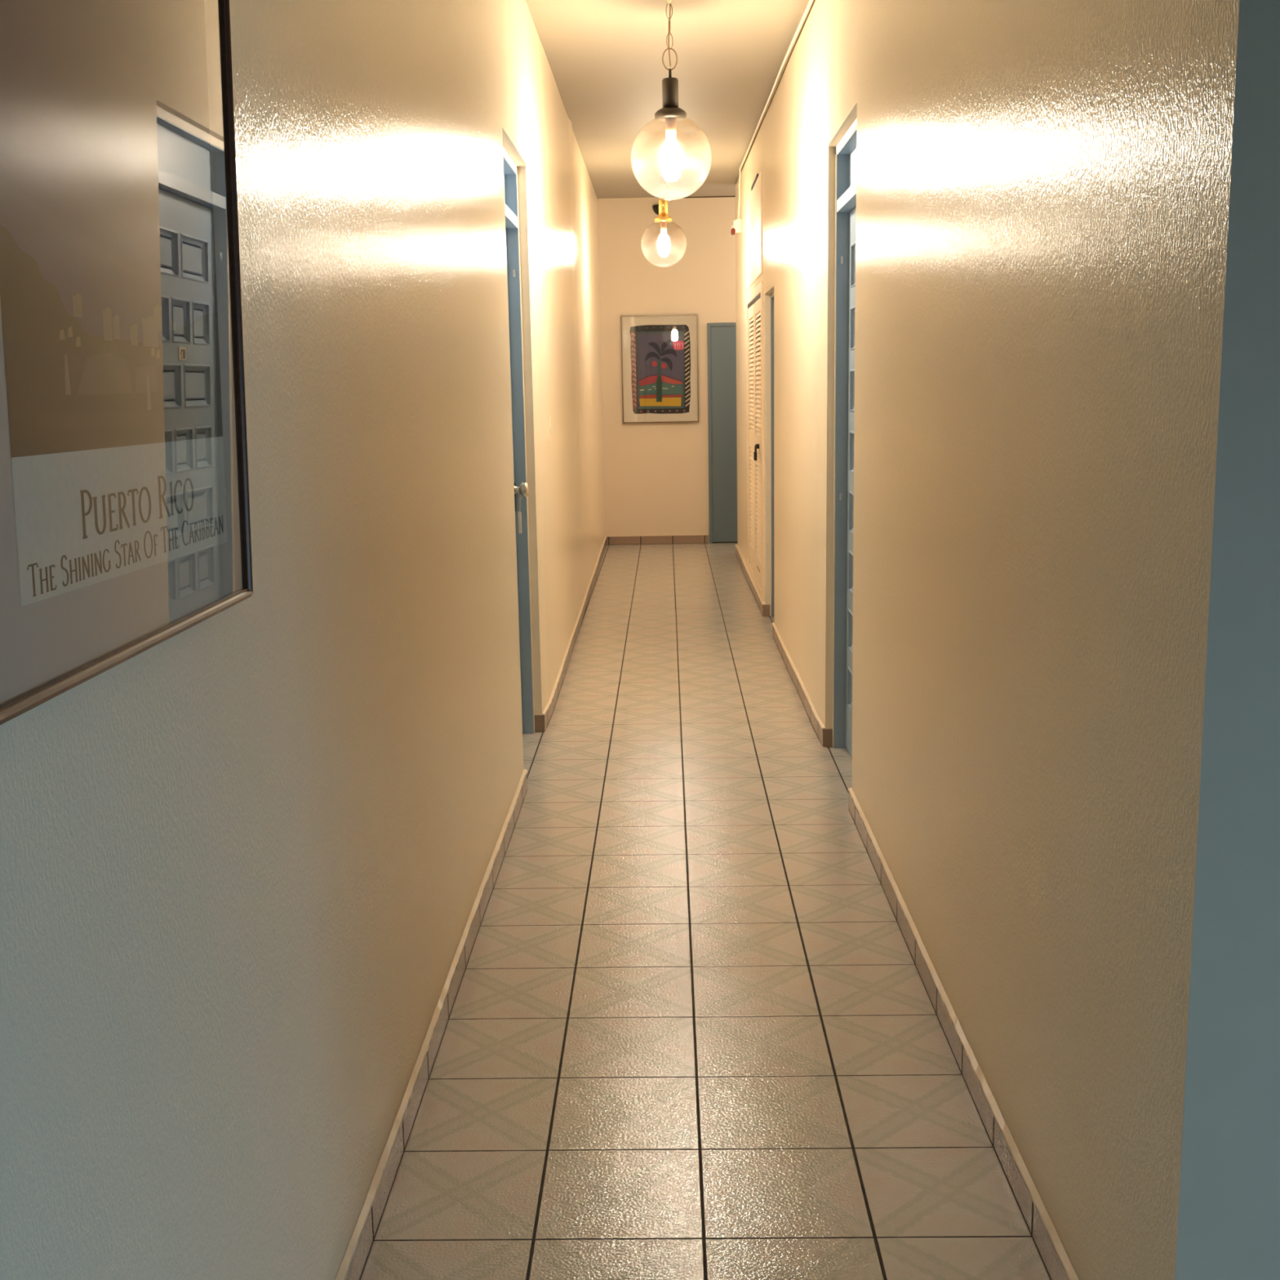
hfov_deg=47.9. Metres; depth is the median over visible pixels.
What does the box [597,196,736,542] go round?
wall
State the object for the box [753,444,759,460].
door handle
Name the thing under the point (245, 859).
wall
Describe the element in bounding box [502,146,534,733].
door
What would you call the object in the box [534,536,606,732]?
baseboard
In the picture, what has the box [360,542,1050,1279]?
floor
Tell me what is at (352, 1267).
baseboard
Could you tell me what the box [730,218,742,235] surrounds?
fire alarm
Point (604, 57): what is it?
ceiling
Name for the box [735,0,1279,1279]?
wall
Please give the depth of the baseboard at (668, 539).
13.75 m
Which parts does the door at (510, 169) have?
transom panel, strike plate, knob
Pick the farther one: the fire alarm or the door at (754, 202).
the fire alarm
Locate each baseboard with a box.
[335,768,527,1279]
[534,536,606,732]
[606,534,708,545]
[735,544,769,616]
[772,622,832,746]
[848,787,1079,1279]
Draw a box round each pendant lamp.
[631,0,711,199]
[644,156,686,263]
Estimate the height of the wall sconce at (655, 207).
0.085 m
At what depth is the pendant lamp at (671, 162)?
6.09 m
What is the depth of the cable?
7.80 m
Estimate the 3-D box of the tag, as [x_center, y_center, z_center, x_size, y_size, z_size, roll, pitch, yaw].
[-0.506,-0.538,6.059,0.012,0.180,0.016,-1,10,1]
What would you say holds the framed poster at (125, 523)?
attached to the wall at (245, 859)
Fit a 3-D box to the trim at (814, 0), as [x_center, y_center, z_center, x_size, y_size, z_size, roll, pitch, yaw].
[0.739,-2.815,6.851,0.026,0.209,11.000,-1,10,1]
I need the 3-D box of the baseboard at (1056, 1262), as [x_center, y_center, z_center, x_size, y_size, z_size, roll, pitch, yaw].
[0.719,0.848,3.521,0.018,0.084,3.260,-1,10,1]
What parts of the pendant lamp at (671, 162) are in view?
cord, chain, stem, bulb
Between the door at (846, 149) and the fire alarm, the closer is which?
the door at (846, 149)
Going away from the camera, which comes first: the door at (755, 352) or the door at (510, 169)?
the door at (510, 169)
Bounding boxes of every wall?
[0,0,604,1279]
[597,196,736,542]
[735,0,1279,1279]
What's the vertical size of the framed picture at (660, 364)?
0.994 m
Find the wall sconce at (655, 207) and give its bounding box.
[652,204,658,214]
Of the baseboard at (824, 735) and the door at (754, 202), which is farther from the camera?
the door at (754, 202)
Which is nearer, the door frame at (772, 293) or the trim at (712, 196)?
the door frame at (772, 293)
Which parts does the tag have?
cord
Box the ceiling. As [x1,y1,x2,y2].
[524,0,808,199]
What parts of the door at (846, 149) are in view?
strike plate, transom panel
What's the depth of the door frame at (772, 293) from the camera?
9.17 m
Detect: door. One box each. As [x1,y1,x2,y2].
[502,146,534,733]
[706,322,737,543]
[746,169,762,288]
[746,280,764,600]
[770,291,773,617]
[831,117,857,758]
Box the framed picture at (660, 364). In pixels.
[620,313,698,423]
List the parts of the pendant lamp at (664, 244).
bulb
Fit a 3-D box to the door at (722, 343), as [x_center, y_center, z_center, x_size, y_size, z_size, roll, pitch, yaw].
[1.071,-1.944,13.578,0.856,2.055,0.050,-1,10,1]
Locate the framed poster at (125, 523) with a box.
[0,0,253,724]
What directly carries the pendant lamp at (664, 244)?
hanging from the ceiling
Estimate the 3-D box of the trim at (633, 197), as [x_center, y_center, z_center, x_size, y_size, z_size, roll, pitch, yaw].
[-0.115,-4.050,13.223,0.530,0.010,0.014,-1,10,1]
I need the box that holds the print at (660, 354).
[630,324,690,413]
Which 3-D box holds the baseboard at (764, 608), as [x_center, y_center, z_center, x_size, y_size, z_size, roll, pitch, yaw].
[0.846,-0.507,11.145,0.047,0.084,3.571,-1,10,1]
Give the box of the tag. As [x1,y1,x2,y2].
[518,490,521,533]
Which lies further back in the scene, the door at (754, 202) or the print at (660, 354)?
the print at (660, 354)
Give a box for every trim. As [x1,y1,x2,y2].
[598,197,656,199]
[675,195,735,198]
[735,0,815,183]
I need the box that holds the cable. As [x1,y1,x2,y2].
[737,0,813,218]

